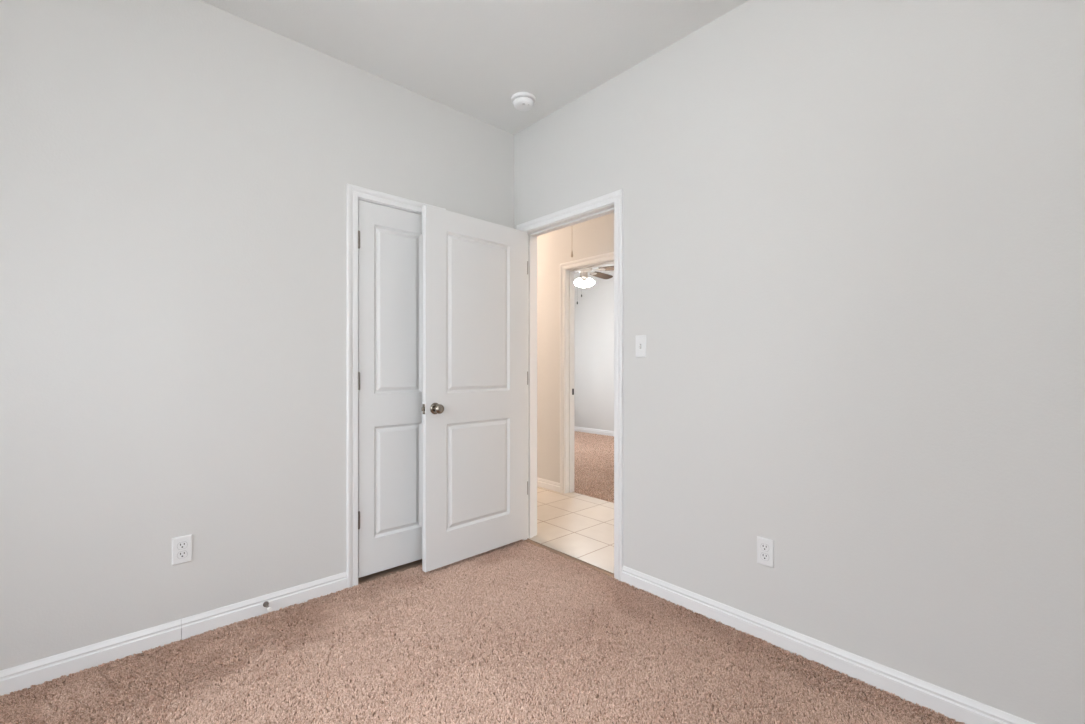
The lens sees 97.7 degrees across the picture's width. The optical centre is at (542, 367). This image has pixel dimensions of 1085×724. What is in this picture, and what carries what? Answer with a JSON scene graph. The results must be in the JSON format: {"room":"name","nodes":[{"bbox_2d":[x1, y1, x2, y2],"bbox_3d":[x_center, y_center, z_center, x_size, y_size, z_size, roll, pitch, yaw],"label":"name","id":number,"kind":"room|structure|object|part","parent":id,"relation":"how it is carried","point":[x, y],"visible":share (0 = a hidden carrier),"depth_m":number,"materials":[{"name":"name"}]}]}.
{"room":"empty bedroom","nodes":[
{"label":"empty bedroom","id":0,"kind":"room"},
{"bbox_2d":[0,0,513,670],"bbox_3d":[-1.511,-0.224,2.119,3.469,2.783,0.115,0,0,-43],"label":"wall","id":1,"kind":"structure","parent":0,"point":[175,174],"depth_m":2.01,"materials":[{"name":"grey paint"}]},
{"bbox_2d":[0,572,346,695],"bbox_3d":[-1.842,1.115,1.729,2.224,0.091,0.013,0,0,-43],"label":"baseboard","id":2,"kind":"structure","parent":1,"relation":"attached to","point":[37,672],"depth_m":1.95,"materials":[{"name":"white paint"}]},
{"bbox_2d":[172,534,191,564],"bbox_3d":[-1.531,0.775,2.017,0.070,0.115,0.008,0,0,-43],"label":"wall outlet","id":3,"kind":"object","parent":1,"relation":"attached to","point":[182,545],"visible":1,"depth_m":2.01,"materials":[{"name":"white plastic"}]},
{"bbox_2d":[177,551,187,558],"bbox_3d":[-1.530,0.795,2.015,0.036,0.030,0.001,0,0,-43],"label":"receptacle","id":4,"kind":"object","parent":3,"relation":"attached to","point":[180,554],"depth_m":2.01,"materials":[{"name":"white plastic"}]},
{"bbox_2d":[177,541,187,549],"bbox_3d":[-1.530,0.756,2.015,0.036,0.030,0.003,0,0,-43],"label":"receptacle","id":5,"kind":"object","parent":3,"relation":"attached to","point":[181,545],"depth_m":2.01,"materials":[{"name":"white plastic"}]},
{"bbox_2d":[263,601,270,610],"bbox_3d":[-1.271,1.108,2.195,0.025,0.025,0.072,0,0,-43],"label":"door stop","id":6,"kind":"object","parent":1,"relation":"attached to","point":[265,604],"visible":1,"depth_m":2.21,"materials":[{"name":"silver metal"}]},
{"bbox_3d":[-1.276,1.108,2.201,0.025,0.025,0.057,0,0,-43],"label":"post","id":7,"kind":"part","parent":6,"relation":"part of","materials":[{"name":"silver metal"}]},
{"bbox_2d":[358,200,421,577],"bbox_3d":[-0.806,0.114,2.673,0.465,2.018,0.096,0,0,-43],"label":"door","id":8,"kind":"structure","parent":1,"relation":"in","point":[389,239],"depth_m":2.64,"materials":[{"name":"white paint"}]},
{"bbox_2d":[346,183,445,587],"bbox_3d":[-0.844,0.100,2.720,0.587,2.121,0.132,0,0,-43],"label":"door frame","id":9,"kind":"structure","parent":1,"relation":"attached to","point":[354,193],"depth_m":2.50,"materials":[{"name":"white paint"}]},
{"bbox_2d":[0,431,945,723],"bbox_3d":[0.069,1.209,3.592,7.790,0.118,8.430,0,0,-43],"label":"floor","id":10,"kind":"structure","parent":0,"point":[374,576],"depth_m":2.74,"materials":[{"name":"beige carpet"}]},
{"bbox_2d":[0,540,964,723],"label":"carpet","id":11,"kind":"object","parent":10,"relation":"on","point":[424,594],"depth_m":1.82,"materials":[{"name":"brown carpet"}]},
{"bbox_2d":[574,431,613,502],"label":"carpet","id":12,"kind":"object","parent":10,"relation":"on","point":[581,435],"depth_m":5.70,"materials":[{"name":"brown carpet"}]},
{"bbox_2d":[200,0,748,279],"bbox_3d":[0.069,-1.645,3.592,7.790,0.100,8.430,0,0,-43],"label":"ceiling","id":13,"kind":"structure","parent":0,"point":[469,57],"depth_m":2.31,"materials":[{"name":"white paint"}]},
{"bbox_2d":[511,92,535,110],"bbox_3d":[-0.113,-1.569,2.817,0.147,0.052,0.147,0,0,-43],"label":"smoke detector","id":14,"kind":"object","parent":13,"relation":"attached to","point":[522,101],"visible":1,"depth_m":2.78,"materials":[{"name":"white plastic"}]},
{"bbox_2d":[574,266,613,303],"bbox_3d":[0.544,-1.212,6.232,1.275,0.766,1.278,0,0,-43],"label":"ceiling fan","id":15,"kind":"object","parent":13,"relation":"hanging from","point":[579,282],"visible":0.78,"depth_m":6.15,"materials":[{"name":"silver metal"}]},
{"bbox_3d":[0.457,-1.107,6.149,0.114,0.117,0.107,0,0,-43],"label":"lamp shade","id":16,"kind":"part","parent":15,"relation":"part of","materials":[{"name":"white glass"}]},
{"bbox_3d":[0.541,-1.107,6.290,0.114,0.117,0.114,0,0,-43],"label":"lamp shade","id":17,"kind":"part","parent":15,"relation":"part of","materials":[{"name":"white glass"}]},
{"bbox_3d":[0.624,-1.107,6.148,0.109,0.117,0.114,0,0,-43],"label":"lamp shade","id":18,"kind":"part","parent":15,"relation":"part of","materials":[{"name":"white glass"}]},
{"bbox_3d":[0.816,-1.267,6.535,0.130,0.036,0.467,0,0,39],"label":"blade","id":19,"kind":"part","parent":15,"relation":"part of","materials":[{"name":"brown wood"}]},
{"bbox_3d":[0.950,-1.267,6.038,0.467,0.036,0.130,0,0,21],"label":"blade","id":20,"kind":"part","parent":15,"relation":"part of","materials":[{"name":"brown wood"}]},
{"bbox_2d":[537,213,613,482],"bbox_3d":[0.557,-0.224,4.040,0.115,2.783,8.200,0,0,-43],"label":"wall","id":21,"kind":"structure","parent":0,"point":[594,237],"depth_m":4.45,"materials":[{"name":"grey paint"}]},
{"bbox_2d":[537,477,559,491],"bbox_3d":[-0.812,1.115,5.438,0.013,0.091,2.888,0,0,-43],"label":"baseboard","id":22,"kind":"structure","parent":21,"relation":"attached to","point":[551,485],"depth_m":4.48,"materials":[{"name":"white paint"}]},
{"bbox_2d":[560,252,613,492],"bbox_3d":[0.512,0.103,4.090,0.148,2.114,0.889,0,0,-43],"label":"door frame","id":23,"kind":"structure","parent":21,"relation":"attached to","point":[567,269],"depth_m":4.35,"materials":[{"name":"white paint"}]},
{"bbox_2d":[574,272,613,430],"bbox_3d":[1.696,-0.224,7.495,0.115,2.783,4.880,0,0,-43],"label":"wall","id":24,"kind":"structure","parent":0,"point":[594,311],"depth_m":8.27,"materials":[{"name":"grey paint"}]},
{"bbox_2d":[574,426,613,435],"bbox_3d":[1.649,1.115,7.452,0.013,0.091,4.650,0,0,-43],"label":"baseboard","id":25,"kind":"structure","parent":24,"relation":"attached to","point":[580,429],"depth_m":8.25,"materials":[{"name":"white paint"}]},
{"bbox_2d":[514,0,1084,723],"bbox_3d":[-0.079,-0.224,3.209,0.115,2.783,7.165,0,0,-43],"label":"wall","id":26,"kind":"structure","parent":0,"point":[854,230],"depth_m":1.74,"materials":[{"name":"grey paint"}]},
{"bbox_2d":[422,204,526,571],"bbox_3d":[-0.386,0.115,2.887,0.781,2.024,0.156,0,0,-45],"label":"door","id":27,"kind":"structure","parent":26,"relation":"in","point":[474,270],"depth_m":2.82,"materials":[{"name":"white paint"}]},
{"bbox_3d":[-0.575,0.229,2.625,0.054,0.054,0.051,0,0,-45],"label":"knob","id":28,"kind":"part","parent":27,"relation":"part of","materials":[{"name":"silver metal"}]},
{"bbox_2d":[516,189,622,580],"bbox_3d":[0.178,0.100,2.929,0.148,2.121,0.892,0,0,-43],"label":"door frame","id":29,"kind":"structure","parent":26,"relation":"attached to","point":[612,202],"depth_m":2.74,"materials":[{"name":"white paint"}]},
{"bbox_2d":[636,335,645,356],"bbox_3d":[0.508,-0.111,2.472,0.016,0.115,0.066,0,0,-43],"label":"light switch","id":30,"kind":"object","parent":26,"relation":"attached to","point":[640,339],"visible":1,"depth_m":2.47,"materials":[{"name":"white plastic"}]},
{"bbox_2d":[757,536,773,567],"bbox_3d":[0.941,0.780,2.006,0.008,0.115,0.070,0,0,-43],"label":"wall outlet","id":31,"kind":"object","parent":26,"relation":"attached to","point":[765,547],"visible":1,"depth_m":2.00,"materials":[{"name":"white plastic"}]},
{"bbox_2d":[760,553,768,560],"bbox_3d":[0.939,0.799,2.005,0.003,0.030,0.036,0,0,-43],"label":"receptacle","id":32,"kind":"object","parent":31,"relation":"attached to","point":[763,556],"depth_m":2.00,"materials":[{"name":"white plastic"}]},
{"bbox_2d":[760,543,768,551],"bbox_3d":[0.939,0.760,2.005,0.001,0.030,0.036,0,0,-43],"label":"receptacle","id":33,"kind":"object","parent":31,"relation":"attached to","point":[764,547],"depth_m":2.00,"materials":[{"name":"white plastic"}]},
{"bbox_2d":[622,566,1034,723],"bbox_3d":[1.325,1.115,1.584,0.013,0.091,2.642,0,0,-43],"label":"baseboard","id":34,"kind":"structure","parent":26,"relation":"attached to","point":[960,708],"depth_m":1.81,"materials":[{"name":"white paint"}]}
]}

